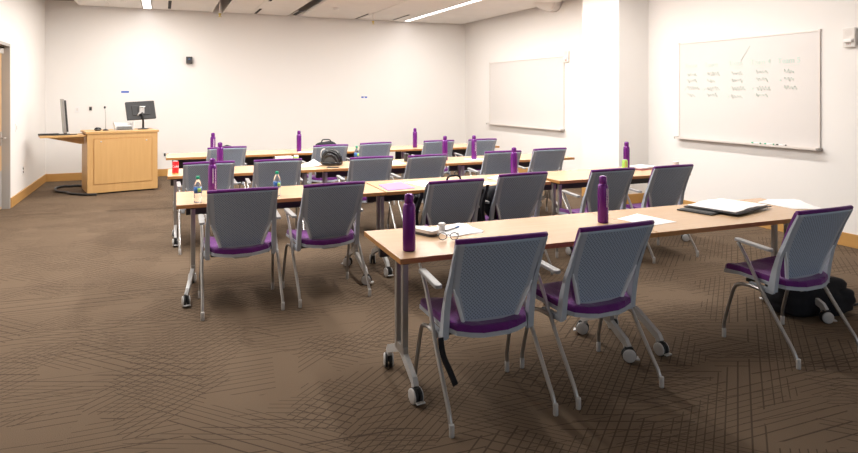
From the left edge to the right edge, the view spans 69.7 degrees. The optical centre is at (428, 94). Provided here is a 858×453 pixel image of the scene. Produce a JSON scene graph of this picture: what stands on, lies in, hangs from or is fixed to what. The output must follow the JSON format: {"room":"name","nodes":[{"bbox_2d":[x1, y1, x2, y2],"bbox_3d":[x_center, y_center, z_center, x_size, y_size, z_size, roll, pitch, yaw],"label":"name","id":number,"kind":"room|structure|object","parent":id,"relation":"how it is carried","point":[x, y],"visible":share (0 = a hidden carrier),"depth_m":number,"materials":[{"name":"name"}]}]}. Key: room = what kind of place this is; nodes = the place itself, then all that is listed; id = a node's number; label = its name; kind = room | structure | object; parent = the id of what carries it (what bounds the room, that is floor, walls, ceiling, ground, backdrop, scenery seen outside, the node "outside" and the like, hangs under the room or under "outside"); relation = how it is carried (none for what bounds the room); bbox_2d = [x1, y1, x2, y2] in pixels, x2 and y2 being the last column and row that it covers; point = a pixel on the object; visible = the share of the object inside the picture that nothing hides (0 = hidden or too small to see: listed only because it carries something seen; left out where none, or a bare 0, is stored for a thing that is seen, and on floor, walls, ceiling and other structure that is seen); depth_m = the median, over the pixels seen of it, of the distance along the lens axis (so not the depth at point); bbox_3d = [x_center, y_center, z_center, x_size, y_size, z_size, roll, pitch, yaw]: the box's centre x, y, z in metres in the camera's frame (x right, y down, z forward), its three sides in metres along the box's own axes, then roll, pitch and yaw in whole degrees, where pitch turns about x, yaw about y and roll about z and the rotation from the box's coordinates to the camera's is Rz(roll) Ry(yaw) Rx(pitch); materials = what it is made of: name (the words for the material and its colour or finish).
{"room":"classroom","nodes":[
{"label":"classroom","id":0,"kind":"room"},
{"bbox_2d":[0,0,44,196],"bbox_3d":[-4.053,-0.293,3.999,0.200,3.900,16.560,0,0,-23],"label":"wall","id":1,"kind":"structure","parent":0,"point":[22,22],"depth_m":10.03,"materials":[{"name":"paint"}]},
{"bbox_2d":[0,46,5,208],"bbox_3d":[-5.924,0.486,8.425,0.150,2.322,0.960,0,0,-23],"label":"door","id":2,"kind":"structure","parent":1,"relation":"in","point":[1,49],"depth_m":8.79,"materials":[{"name":"brown wood"}]},
{"bbox_2d":[0,41,10,208],"bbox_3d":[-5.958,0.465,8.410,0.208,2.385,1.070,0,0,-23],"label":"door frame","id":3,"kind":"structure","parent":1,"relation":"attached to","point":[6,57],"depth_m":8.89,"materials":[{"name":"grey paint"}]},
{"bbox_2d":[11,174,45,207],"bbox_3d":[-6.658,1.585,10.292,0.018,0.145,2.920,0,0,-23],"label":"baseboard","id":4,"kind":"structure","parent":1,"relation":"attached to","point":[25,192],"depth_m":10.02,"materials":[{"name":"brown wood"}]},
{"bbox_2d":[45,0,464,173],"bbox_3d":[-3.216,-0.293,13.493,9.280,3.900,0.200,0,0,-23],"label":"wall","id":5,"kind":"structure","parent":0,"point":[253,81],"depth_m":13.09,"materials":[{"name":"paint"}]},
{"bbox_2d":[46,169,167,181],"bbox_3d":[-3.172,1.585,13.393,8.880,0.145,0.018,0,0,-23],"label":"baseboard","id":6,"kind":"structure","parent":5,"relation":"attached to","point":[161,172],"depth_m":11.77,"materials":[{"name":"brown wood"}]},
{"bbox_2d":[74,0,408,19],"bbox_3d":[-0.889,-1.699,5.369,5.557,0.012,16.420,0,0,-23],"label":"trim","id":7,"kind":"structure","parent":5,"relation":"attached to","point":[74,0],"depth_m":11.80,"materials":[{"name":"white"}]},
{"bbox_2d":[76,0,563,23],"bbox_3d":[0.332,-1.723,5.865,8.164,0.040,16.492,0,0,-23],"label":"ceiling","id":8,"kind":"structure","parent":0,"point":[348,9],"depth_m":11.98,"materials":[{"name":"white paint"}]},
{"bbox_2d":[403,0,481,21],"bbox_3d":[1.274,-1.715,10.195,0.162,0.050,9.100,0,0,-23],"label":"ceiling light","id":9,"kind":"object","parent":8,"relation":"attached to","point":[470,1],"visible":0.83,"depth_m":12.47,"materials":[{"name":"white plastic"}]},
{"bbox_2d":[0,166,857,452],"bbox_3d":[0.114,1.707,5.803,9.280,0.100,16.960,0,0,-23],"label":"floor","id":10,"kind":"structure","parent":0,"point":[100,350],"depth_m":3.90,"materials":[{"name":"carpet"}]},
{"bbox_2d":[54,184,96,195],"bbox_3d":[-6.026,1.635,10.443,0.535,0.040,1.380,0,0,-36],"label":"cable","id":11,"kind":"object","parent":10,"relation":"on","point":[76,185],"visible":0.94,"depth_m":10.25,"materials":[{"name":"black plastic"}]},
{"bbox_2d":[38,128,158,193],"bbox_3d":[-5.622,1.139,10.503,1.745,1.035,0.782,0,0,-35],"label":"lectern","id":12,"kind":"object","parent":10,"relation":"on","point":[113,161],"visible":0.96,"depth_m":10.36,"materials":[{"name":"brown wood"}]},
{"bbox_2d":[59,99,69,134],"bbox_3d":[-6.031,0.377,10.195,0.160,0.590,0.340,0,0,-35],"label":"screen","id":13,"kind":"object","parent":12,"relation":"on","point":[63,106],"visible":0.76,"depth_m":10.07,"materials":[{"name":"grey plastic"}]},
{"bbox_2d":[113,122,134,129],"bbox_3d":[-5.306,0.553,10.710,0.320,0.133,0.241,0,0,-32],"label":"paper tray","id":14,"kind":"object","parent":12,"relation":"on","point":[117,126],"visible":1,"depth_m":10.66,"materials":[{"name":"white plastic"}]},
{"bbox_2d":[125,101,155,128],"bbox_3d":[-5.088,0.369,10.900,0.495,0.503,0.236,0,0,-39],"label":"computer monitor","id":15,"kind":"object","parent":12,"relation":"on","point":[139,110],"visible":0.99,"depth_m":10.88,"materials":[{"name":"black plastic"}]},
{"bbox_2d":[176,161,237,254],"bbox_3d":[-2.430,1.181,6.745,0.614,0.952,0.636,0,0,-24],"label":"chair","id":16,"kind":"object","parent":10,"relation":"on","point":[225,169],"visible":0.48,"depth_m":6.52,"materials":[{"name":"purple fabric"}]},
{"bbox_2d":[183,161,234,164],"bbox_3d":[-2.347,0.953,6.561,0.520,0.496,0.232,0,0,-24],"label":"cushion","id":17,"kind":"object","parent":16,"relation":"on","point":[205,162],"depth_m":6.46,"materials":[{"name":"purple fabric"}]},
{"bbox_2d":[204,146,246,218],"bbox_3d":[-2.874,1.181,8.571,0.614,0.952,0.636,0,0,-31],"label":"chair","id":18,"kind":"object","parent":10,"relation":"on","point":[237,154],"visible":0.33,"depth_m":8.38,"materials":[{"name":"purple fabric"}]},
{"bbox_2d":[207,146,246,149],"bbox_3d":[-2.768,0.953,8.399,0.520,0.496,0.233,0,0,-31],"label":"cushion","id":19,"kind":"object","parent":18,"relation":"on","point":[226,147],"depth_m":8.33,"materials":[{"name":"purple fabric"}]},
{"bbox_2d":[166,150,292,210],"bbox_3d":[-3.008,1.282,9.320,1.785,0.750,0.916,0,0,-22],"label":"folding table","id":20,"kind":"object","parent":10,"relation":"on","point":[250,156],"visible":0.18,"depth_m":9.26,"materials":[{"name":"brown wood"}]},
{"bbox_2d":[198,187,284,320],"bbox_3d":[-1.506,1.181,4.901,0.614,0.952,0.636,0,0,-22],"label":"chair","id":21,"kind":"object","parent":10,"relation":"on","point":[241,219],"visible":1,"depth_m":4.72,"materials":[{"name":"purple fabric"}]},
{"bbox_2d":[207,187,277,193],"bbox_3d":[-1.429,0.953,4.714,0.520,0.496,0.232,0,0,-22],"label":"cushion","id":22,"kind":"object","parent":21,"relation":"on","point":[258,190],"depth_m":4.62,"materials":[{"name":"purple fabric"}]},
{"bbox_2d":[167,163,327,246],"bbox_3d":[-2.158,1.282,7.372,1.785,0.750,0.916,0,0,-22],"label":"folding table","id":23,"kind":"object","parent":10,"relation":"on","point":[240,172],"visible":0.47,"depth_m":7.22,"materials":[{"name":"brown wood"}]},
{"bbox_2d":[172,161,178,173],"bbox_3d":[-2.878,0.833,6.992,0.072,0.148,0.072,0,0,-23],"label":"soda can","id":24,"kind":"object","parent":23,"relation":"on","point":[175,164],"visible":1,"depth_m":6.96,"materials":[{"name":"red paint"}]},
{"bbox_2d":[217,142,222,160],"bbox_3d":[-2.498,0.741,7.364,0.075,0.332,0.076,0,0,-43],"label":"bottle","id":25,"kind":"object","parent":23,"relation":"on","point":[219,148],"visible":0.67,"depth_m":7.33,"materials":[{"name":"purple paint"}]},
{"bbox_2d":[301,159,321,166],"bbox_3d":[-1.536,0.872,7.789,0.270,0.062,0.300,0,0,-31],"label":"paper stack","id":26,"kind":"object","parent":23,"relation":"on","point":[313,162],"visible":0.77,"depth_m":7.81,"materials":[{"name":"white paper"}]},
{"bbox_2d":[245,158,304,229],"bbox_3d":[-1.757,1.181,7.002,0.614,0.952,0.636,0,0,-22],"label":"chair","id":27,"kind":"object","parent":10,"relation":"on","point":[289,169],"visible":0.44,"depth_m":6.78,"materials":[{"name":"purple fabric"}]},
{"bbox_2d":[254,158,301,161],"bbox_3d":[-1.680,0.953,6.815,0.520,0.496,0.232,0,0,-22],"label":"cushion","id":28,"kind":"object","parent":27,"relation":"on","point":[286,159],"depth_m":6.73,"materials":[{"name":"purple fabric"}]},
{"bbox_2d":[176,183,385,306],"bbox_3d":[-1.309,1.282,5.547,1.790,0.750,1.066,0,0,-22],"label":"folding table","id":29,"kind":"object","parent":10,"relation":"on","point":[291,196],"visible":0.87,"depth_m":5.41,"materials":[{"name":"brown wood"}]},
{"bbox_2d":[194,176,201,202],"bbox_3d":[-1.935,0.796,5.155,0.066,0.221,0.067,0,0,-28],"label":"water bottle","id":30,"kind":"object","parent":29,"relation":"on","point":[197,185],"visible":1,"depth_m":5.13,"materials":[{"name":"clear plastic"}]},
{"bbox_2d":[208,158,216,189],"bbox_3d":[-1.942,0.741,5.523,0.075,0.332,0.076,0,0,-43],"label":"bottle","id":31,"kind":"object","parent":29,"relation":"on","point":[212,168],"visible":0.98,"depth_m":5.50,"materials":[{"name":"purple paint"}]},
{"bbox_2d":[273,171,280,195],"bbox_3d":[-1.351,0.796,5.473,0.066,0.221,0.067,0,0,-31],"label":"water bottle","id":32,"kind":"object","parent":29,"relation":"on","point":[276,182],"visible":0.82,"depth_m":5.45,"materials":[{"name":"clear plastic"}]},
{"bbox_2d":[299,144,347,207],"bbox_3d":[-1.512,1.181,8.895,0.614,0.952,0.636,0,0,-29],"label":"chair","id":33,"kind":"object","parent":10,"relation":"on","point":[342,148],"visible":0.36,"depth_m":8.67,"materials":[{"name":"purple fabric"}]},
{"bbox_2d":[313,144,347,175],"bbox_3d":[-1.413,0.953,8.719,0.520,0.496,0.232,0,0,-29],"label":"cushion","id":34,"kind":"object","parent":33,"relation":"on","point":[342,148],"depth_m":8.63,"materials":[{"name":"grey fabric"}]},
{"bbox_2d":[282,181,370,307],"bbox_3d":[-0.882,1.181,5.186,0.614,0.952,0.636,0,0,-27],"label":"chair","id":35,"kind":"object","parent":10,"relation":"on","point":[328,211],"visible":0.99,"depth_m":5.01,"materials":[{"name":"grey plastic"}]},
{"bbox_2d":[303,181,364,230],"bbox_3d":[-0.789,0.953,5.007,0.520,0.496,0.232,0,0,-27],"label":"chair backrest","id":36,"kind":"object","parent":35,"relation":"on","point":[335,206],"depth_m":4.99,"materials":[{"name":"grey fabric"}]},
{"bbox_2d":[285,147,402,162],"bbox_3d":[-1.354,1.282,10.002,1.785,0.750,0.916,0,0,-22],"label":"folding table","id":37,"kind":"object","parent":10,"relation":"on","point":[306,156],"visible":0.06,"depth_m":9.90,"materials":[{"name":"brown wood"}]},
{"bbox_2d":[336,156,395,228],"bbox_3d":[-0.761,1.181,7.270,0.614,0.952,0.636,0,0,-23],"label":"chair","id":38,"kind":"object","parent":10,"relation":"on","point":[369,168],"visible":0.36,"depth_m":7.05,"materials":[{"name":"purple fabric"}]},
{"bbox_2d":[349,156,392,181],"bbox_3d":[-0.681,0.953,7.085,0.520,0.496,0.232,0,0,-23],"label":"chair backrest","id":39,"kind":"object","parent":38,"relation":"on","point":[369,168],"depth_m":7.04,"materials":[{"name":"grey fabric"}]},
{"bbox_2d":[345,142,394,204],"bbox_3d":[-0.924,1.181,9.319,0.614,0.952,0.636,0,0,-31],"label":"chair","id":40,"kind":"object","parent":10,"relation":"on","point":[370,148],"visible":0.3,"depth_m":9.09,"materials":[{"name":"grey fabric"}]},
{"bbox_2d":[359,142,391,146],"bbox_3d":[-0.819,0.953,9.147,0.520,0.496,0.233,0,0,-31],"label":"cushion","id":41,"kind":"object","parent":40,"relation":"on","point":[370,144],"depth_m":9.05,"materials":[{"name":"purple fabric"}]},
{"bbox_2d":[316,159,461,214],"bbox_3d":[-0.532,1.282,8.043,1.845,0.750,0.916,0,0,-22],"label":"folding table","id":42,"kind":"object","parent":10,"relation":"on","point":[342,170],"visible":0.09,"depth_m":7.87,"materials":[{"name":"brown wood"}]},
{"bbox_2d":[320,149,342,164],"bbox_3d":[-1.248,0.796,7.877,0.296,0.206,0.236,0,0,12],"label":"helmet","id":43,"kind":"object","parent":42,"relation":"on","point":[330,156],"visible":1,"depth_m":7.80,"materials":[{"name":"grey fabric"}]},
{"bbox_2d":[442,136,447,159],"bbox_3d":[0.220,0.741,8.486,0.075,0.332,0.076,0,0,-33],"label":"bottle","id":44,"kind":"object","parent":42,"relation":"on","point":[444,142],"visible":0.93,"depth_m":8.46,"materials":[{"name":"purple paint"}]},
{"bbox_2d":[387,154,446,228],"bbox_3d":[-0.139,1.181,7.486,0.614,0.952,0.636,0,0,-27],"label":"chair","id":45,"kind":"object","parent":10,"relation":"on","point":[427,165],"visible":0.42,"depth_m":7.26,"materials":[{"name":"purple fabric"}]},
{"bbox_2d":[407,154,446,159],"bbox_3d":[-0.046,0.953,7.307,0.520,0.496,0.232,0,0,-27],"label":"cushion","id":46,"kind":"object","parent":45,"relation":"on","point":[427,156],"depth_m":7.21,"materials":[{"name":"purple fabric"}]},
{"bbox_2d":[411,140,453,202],"bbox_3d":[0.048,1.181,9.769,0.614,0.952,0.636,0,0,-23],"label":"chair","id":47,"kind":"object","parent":10,"relation":"on","point":[429,146],"visible":0.35,"depth_m":9.52,"materials":[{"name":"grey fabric"}]},
{"bbox_2d":[423,140,453,142],"bbox_3d":[0.128,0.953,9.584,0.520,0.496,0.232,0,0,-23],"label":"cushion","id":48,"kind":"object","parent":47,"relation":"on","point":[428,141],"depth_m":9.46,"materials":[{"name":"purple fabric"}]},
{"bbox_2d":[391,143,499,179],"bbox_3d":[0.300,1.282,10.684,1.785,0.750,0.916,0,0,-22],"label":"folding table","id":49,"kind":"object","parent":10,"relation":"on","point":[457,148],"visible":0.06,"depth_m":10.56,"materials":[{"name":"brown wood"}]},
{"bbox_2d":[418,178,484,297],"bbox_3d":[0.118,1.181,5.371,0.614,0.952,0.636,0,0,-25],"label":"chair","id":50,"kind":"object","parent":10,"relation":"on","point":[446,201],"visible":0.56,"depth_m":5.16,"materials":[{"name":"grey plastic"}]},
{"bbox_2d":[414,192,423,225],"bbox_3d":[-0.144,1.037,5.223,0.134,0.440,0.260,0,0,-23],"label":"jacket","id":51,"kind":"object","parent":50,"relation":"hanging from","point":[418,198],"visible":0.22,"depth_m":5.11,"materials":[{"name":"black fabric"}]},
{"bbox_2d":[423,175,460,224],"bbox_3d":[0.116,0.943,5.417,0.373,0.462,0.223,0,0,-23],"label":"backpack","id":52,"kind":"object","parent":50,"relation":"on","point":[447,178],"visible":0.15,"depth_m":5.34,"materials":[{"name":"black fabric"}]},
{"bbox_2d":[426,178,484,225],"bbox_3d":[0.203,0.953,5.188,0.520,0.496,0.232,0,0,-25],"label":"chair backrest","id":53,"kind":"object","parent":50,"relation":"on","point":[447,201],"depth_m":5.16,"materials":[{"name":"grey fabric"}]},
{"bbox_2d":[365,173,550,276],"bbox_3d":[0.294,1.282,6.289,1.860,0.750,0.916,0,0,-22],"label":"folding table","id":54,"kind":"object","parent":10,"relation":"on","point":[392,195],"visible":0.41,"depth_m":6.01,"materials":[{"name":"brown wood"}]},
{"bbox_2d":[379,182,414,190],"bbox_3d":[-0.337,0.904,6.057,0.305,0.004,0.475,0,0,-23],"label":"folder","id":55,"kind":"object","parent":54,"relation":"on","point":[398,185],"visible":1,"depth_m":6.01,"materials":[{"name":"purple paper"}]},
{"bbox_2d":[511,147,517,172],"bbox_3d":[0.920,0.741,6.664,0.075,0.332,0.076,0,0,-3],"label":"bottle","id":56,"kind":"object","parent":54,"relation":"on","point":[514,157],"visible":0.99,"depth_m":6.63,"materials":[{"name":"purple paint"}]},
{"bbox_2d":[454,138,496,174],"bbox_3d":[0.741,1.181,10.075,0.614,0.952,0.636,0,0,-25],"label":"chair","id":57,"kind":"object","parent":10,"relation":"on","point":[483,144],"visible":0.26,"depth_m":9.86,"materials":[{"name":"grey fabric"}]},
{"bbox_2d":[468,138,496,140],"bbox_3d":[0.828,0.953,9.893,0.520,0.496,0.233,0,0,-25],"label":"cushion","id":58,"kind":"object","parent":57,"relation":"on","point":[482,139],"depth_m":9.81,"materials":[{"name":"purple fabric"}]},
{"bbox_2d":[414,231,557,437],"bbox_3d":[0.276,1.181,3.361,0.614,0.952,0.636,0,0,-20],"label":"chair","id":59,"kind":"object","parent":10,"relation":"on","point":[490,279],"visible":1,"depth_m":3.18,"materials":[{"name":"grey plastic"}]},
{"bbox_2d":[438,337,457,386],"bbox_3d":[0.091,1.324,3.046,0.108,0.216,0.036,0,0,37],"label":"strap","id":60,"kind":"object","parent":59,"relation":"hanging from","point":[442,352],"visible":1,"depth_m":3.04,"materials":[{"name":"black fabric"}]},
{"bbox_2d":[452,231,547,317],"bbox_3d":[0.346,0.953,3.172,0.520,0.496,0.232,0,0,-20],"label":"chair backrest","id":61,"kind":"object","parent":59,"relation":"on","point":[492,277],"depth_m":3.16,"materials":[{"name":"grey fabric"}]},
{"bbox_2d":[467,150,521,175],"bbox_3d":[0.833,1.181,7.990,0.614,0.952,0.636,0,0,-21],"label":"chair","id":62,"kind":"object","parent":10,"relation":"on","point":[494,162],"visible":0.38,"depth_m":7.75,"materials":[{"name":"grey fabric"}]},
{"bbox_2d":[484,150,521,154],"bbox_3d":[0.906,0.953,7.802,0.520,0.496,0.233,0,0,-21],"label":"cushion","id":63,"kind":"object","parent":62,"relation":"on","point":[505,152],"depth_m":7.69,"materials":[{"name":"purple fabric"}]},
{"bbox_2d":[364,212,657,405],"bbox_3d":[0.570,1.282,3.974,1.785,0.750,0.916,0,0,-22],"label":"folding table","id":64,"kind":"object","parent":10,"relation":"on","point":[562,230],"visible":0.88,"depth_m":3.81,"materials":[{"name":"brown wood"}]},
{"bbox_2d":[403,193,415,251],"bbox_3d":[-0.115,0.741,3.571,0.075,0.332,0.076,0,0,7],"label":"bottle","id":65,"kind":"object","parent":64,"relation":"on","point":[409,210],"visible":1,"depth_m":3.54,"materials":[{"name":"purple paint"}]},
{"bbox_2d":[416,226,439,236],"bbox_3d":[-0.022,0.888,3.990,0.202,0.038,0.092,0,0,45],"label":"case","id":66,"kind":"object","parent":64,"relation":"on","point":[426,231],"visible":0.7,"depth_m":3.94,"materials":[{"name":"grey plastic"}]},
{"bbox_2d":[437,232,458,239],"bbox_3d":[0.118,0.877,3.865,0.136,0.048,0.134,0,0,-1],"label":"eyeglasses","id":67,"kind":"object","parent":64,"relation":"on","point":[442,236],"visible":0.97,"depth_m":3.80,"materials":[{"name":"clear glass"}]},
{"bbox_2d":[436,223,482,236],"bbox_3d":[0.196,0.904,4.106,0.339,0.005,0.315,0,0,-37],"label":"paper sheet","id":68,"kind":"object","parent":64,"relation":"on","point":[463,229],"visible":0.79,"depth_m":4.10,"materials":[{"name":"grey paper"}]},
{"bbox_2d":[597,175,608,222],"bbox_3d":[1.229,0.741,4.350,0.076,0.332,0.075,0,0,45],"label":"bottle","id":69,"kind":"object","parent":64,"relation":"on","point":[602,189],"visible":1,"depth_m":4.32,"materials":[{"name":"purple paint"}]},
{"bbox_2d":[448,154,574,212],"bbox_3d":[1.149,1.282,8.736,1.785,0.750,0.916,0,0,-22],"label":"folding table","id":70,"kind":"object","parent":10,"relation":"on","point":[525,159],"visible":0.18,"depth_m":8.62,"materials":[{"name":"brown wood"}]},
{"bbox_3d":[0.656,0.906,8.577,0.300,0.002,0.220,0,0,-23],"label":"paper sheet","id":71,"kind":"object","parent":70,"relation":"on","visible":0},
{"bbox_2d":[471,135,476,158],"bbox_3d":[0.628,0.741,8.604,0.075,0.332,0.076,0,0,-43],"label":"bottle","id":72,"kind":"object","parent":71,"relation":"on","point":[473,141],"visible":1,"depth_m":8.57,"materials":[{"name":"purple paint"}]},
{"bbox_2d":[485,171,553,274],"bbox_3d":[0.744,1.181,5.820,0.614,0.952,0.636,0,0,-24],"label":"chair","id":73,"kind":"object","parent":10,"relation":"on","point":[516,195],"visible":0.54,"depth_m":5.62,"materials":[{"name":"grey fabric"}]},
{"bbox_2d":[471,185,488,221],"bbox_3d":[0.444,1.037,5.652,0.134,0.440,0.260,0,0,-23],"label":"jacket","id":74,"kind":"object","parent":73,"relation":"hanging from","point":[481,214],"visible":0.24,"depth_m":5.56,"materials":[{"name":"black fabric"}]},
{"bbox_2d":[484,185,496,218],"bbox_3d":[0.694,0.995,5.820,0.389,0.362,0.222,0,0,-23],"label":"backpack","id":75,"kind":"object","parent":73,"relation":"on","point":[491,191],"visible":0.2,"depth_m":5.69,"materials":[{"name":"black fabric"}]},
{"bbox_2d":[495,171,547,219],"bbox_3d":[0.827,0.953,5.636,0.520,0.496,0.232,0,0,-24],"label":"chair backrest","id":76,"kind":"object","parent":73,"relation":"on","point":[517,195],"depth_m":5.62,"materials":[{"name":"grey fabric"}]},
{"bbox_2d":[518,147,567,210],"bbox_3d":[1.490,1.181,8.374,0.614,0.952,0.636,0,0,-23],"label":"chair","id":77,"kind":"object","parent":10,"relation":"on","point":[542,159],"visible":0.52,"depth_m":8.15,"materials":[{"name":"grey fabric"}]},
{"bbox_2d":[532,147,566,153],"bbox_3d":[1.570,0.953,8.188,0.520,0.496,0.232,0,0,-23],"label":"cushion","id":78,"kind":"object","parent":77,"relation":"on","point":[562,150],"depth_m":8.09,"materials":[{"name":"purple fabric"}]},
{"bbox_2d":[520,220,663,409],"bbox_3d":[0.926,1.181,3.638,0.614,0.952,0.636,0,0,-24],"label":"chair","id":79,"kind":"object","parent":10,"relation":"on","point":[605,261],"visible":0.98,"depth_m":3.45,"materials":[{"name":"purple fabric"}]},
{"bbox_2d":[570,220,654,301],"bbox_3d":[1.009,0.953,3.454,0.520,0.496,0.232,0,0,-24],"label":"chair backrest","id":80,"kind":"object","parent":79,"relation":"on","point":[605,260],"depth_m":3.44,"materials":[{"name":"grey fabric"}]},
{"bbox_2d":[556,167,634,257],"bbox_3d":[1.656,1.181,6.142,0.614,0.952,0.636,0,0,-23],"label":"chair","id":81,"kind":"object","parent":10,"relation":"on","point":[619,180],"visible":0.56,"depth_m":5.95,"materials":[{"name":"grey fabric"}]},
{"bbox_2d":[586,167,634,211],"bbox_3d":[1.736,0.953,5.957,0.520,0.496,0.232,0,0,-23],"label":"chair back","id":82,"kind":"object","parent":81,"relation":"on","point":[619,180],"depth_m":5.94,"materials":[{"name":"grey fabric"}]},
{"bbox_2d":[544,167,690,254],"bbox_3d":[2.083,1.282,7.027,1.790,0.750,0.916,0,0,-22],"label":"folding table","id":83,"kind":"object","parent":10,"relation":"on","point":[564,179],"visible":0.27,"depth_m":6.86,"materials":[{"name":"brown wood"}]},
{"bbox_2d":[623,142,629,167],"bbox_3d":[2.391,0.741,7.456,0.075,0.332,0.076,0,0,-13],"label":"bottle","id":84,"kind":"object","parent":83,"relation":"on","point":[626,149],"visible":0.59,"depth_m":7.43,"materials":[{"name":"purple paint"}]},
{"bbox_2d":[630,164,653,169],"bbox_3d":[2.591,0.892,7.507,0.340,0.027,0.260,0,0,-35],"label":"paper sheet","id":85,"kind":"object","parent":83,"relation":"on","point":[640,166],"visible":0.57,"depth_m":7.44,"materials":[{"name":"white paper"}]},
{"bbox_2d":[619,164,698,263],"bbox_3d":[2.347,1.181,6.430,0.614,0.952,0.636,0,0,-24],"label":"chair","id":86,"kind":"object","parent":10,"relation":"on","point":[667,184],"visible":0.68,"depth_m":6.23,"materials":[{"name":"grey fabric"}]},
{"bbox_2d":[647,164,693,206],"bbox_3d":[2.429,0.953,6.246,0.520,0.496,0.232,0,0,-24],"label":"chair back","id":87,"kind":"object","parent":86,"relation":"on","point":[667,184],"depth_m":6.22,"materials":[{"name":"grey fabric"}]},
{"bbox_2d":[590,198,836,355],"bbox_3d":[2.173,1.282,4.606,1.915,0.750,0.916,0,0,-22],"label":"folding table","id":88,"kind":"object","parent":10,"relation":"on","point":[685,222],"visible":0.47,"depth_m":4.46,"materials":[{"name":"brown wood"}]},
{"bbox_2d":[618,214,674,224],"bbox_3d":[1.545,0.906,4.444,0.280,0.002,0.348,0,0,-31],"label":"paper sheet","id":89,"kind":"object","parent":88,"relation":"on","point":[635,217],"visible":0.79,"depth_m":4.44,"materials":[{"name":"white paper"}]},
{"bbox_2d":[677,207,720,215],"bbox_3d":[2.192,0.899,4.828,0.440,0.013,0.280,0,0,-37],"label":"black folio","id":90,"kind":"object","parent":88,"relation":"on","point":[686,209],"visible":0.51,"depth_m":4.70,"materials":[{"name":"black leather"}]},
{"bbox_2d":[684,198,771,214],"bbox_3d":[2.360,0.878,4.868,0.560,0.026,0.420,0,0,-37],"label":"open notebook","id":91,"kind":"object","parent":90,"relation":"on","point":[735,207],"visible":1,"depth_m":4.79,"materials":[{"name":"white paper"}]},
{"bbox_2d":[758,199,821,208],"bbox_3d":[2.939,0.905,5.091,0.398,0.003,0.481,0,0,9],"label":"paper sheet","id":92,"kind":"object","parent":88,"relation":"on","point":[787,203],"visible":0.88,"depth_m":5.08,"materials":[{"name":"white paper"}]},
{"bbox_2d":[722,205,857,369],"bbox_3d":[2.374,1.181,4.107,0.614,0.952,0.636,0,0,-23],"label":"chair","id":93,"kind":"object","parent":10,"relation":"on","point":[803,260],"visible":1,"depth_m":3.93,"materials":[{"name":"purple fabric"}]},
{"bbox_2d":[780,205,853,277],"bbox_3d":[2.454,0.953,3.921,0.520,0.496,0.233,0,0,-23],"label":"chair backrest","id":94,"kind":"object","parent":93,"relation":"on","point":[811,237],"depth_m":3.90,"materials":[{"name":"grey fabric"}]},
{"bbox_2d":[765,276,857,316],"bbox_3d":[3.026,1.512,4.719,0.933,0.306,0.340,0,0,-15],"label":"backpack","id":95,"kind":"object","parent":10,"relation":"on","point":[798,303],"visible":0.59,"depth_m":4.55,"materials":[{"name":"black fabric"}]},
{"bbox_2d":[583,0,647,193],"bbox_3d":[2.936,-0.293,9.743,0.570,3.900,0.870,0,0,-23],"label":"wall column","id":96,"kind":"structure","parent":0,"point":[615,32],"depth_m":9.42,"materials":[{"name":"paint"}]},
{"bbox_2d":[626,193,643,203],"bbox_3d":[3.103,1.585,9.332,0.570,0.145,0.018,0,0,-23],"label":"baseboard","id":97,"kind":"structure","parent":96,"relation":"attached to","point":[634,198],"depth_m":9.33,"materials":[{"name":"brown wood"}]},
{"bbox_2d":[465,0,857,234],"bbox_3d":[4.280,-0.293,7.607,0.200,3.900,16.560,0,0,-23],"label":"wall","id":98,"kind":"structure","parent":0,"point":[828,177],"depth_m":8.53,"materials":[{"name":"paint"}]},
{"bbox_2d":[486,55,564,130],"bbox_3d":[1.910,-0.015,12.710,0.096,1.401,2.862,0,0,-23],"label":"whiteboard","id":99,"kind":"object","parent":98,"relation":"attached to","point":[528,93],"visible":1,"depth_m":12.53,"materials":[{"name":"white plastic"}]},
{"bbox_2d":[487,123,559,130],"bbox_3d":[1.912,0.671,12.711,0.090,0.024,2.830,0,0,-23],"label":"tray","id":100,"kind":"object","parent":99,"relation":"on","point":[557,128],"depth_m":12.44,"materials":[{"name":"grey metal"}]},
{"bbox_2d":[674,29,821,150],"bbox_3d":[3.986,-0.048,7.915,0.096,1.376,2.112,0,0,-23],"label":"whiteboard","id":101,"kind":"object","parent":98,"relation":"attached to","point":[762,89],"visible":1,"depth_m":7.75,"materials":[{"name":"white plastic"}]},
{"bbox_2d":[675,137,815,150],"bbox_3d":[3.988,0.626,7.916,0.090,0.024,2.080,0,0,-23],"label":"tray","id":102,"kind":"object","parent":101,"relation":"on","point":[712,139],"depth_m":7.75,"materials":[{"name":"grey metal"}]},
{"bbox_2d":[683,200,857,248],"bbox_3d":[5.416,1.585,4.709,0.018,0.145,10.340,0,0,-23],"label":"baseboard","id":103,"kind":"structure","parent":98,"relation":"attached to","point":[846,239],"depth_m":6.72,"materials":[{"name":"brown wood"}]},
{"bbox_2d":[843,27,856,47],"bbox_3d":[4.544,-0.613,6.664,0.065,0.210,0.130,0,0,-23],"label":"fire alarm","id":104,"kind":"object","parent":98,"relation":"attached to","point":[849,34],"visible":1,"depth_m":6.64,"materials":[{"name":"white plastic"}]},
{"bbox_3d":[0.114,-2.293,5.803,9.280,0.100,16.960,0,0,-23],"label":"ceiling","id":105,"kind":"structure","parent":0,"visible":0},
{"bbox_2d":[533,1,561,11],"bbox_3d":[2.020,-1.935,11.499,0.836,0.769,0.424,0,0,-23],"label":"duct","id":106,"kind":"object","parent":105,"relation":"attached to","point":[546,6],"visible":0.86,"depth_m":11.47,"materials":[{"name":"white plastic"}]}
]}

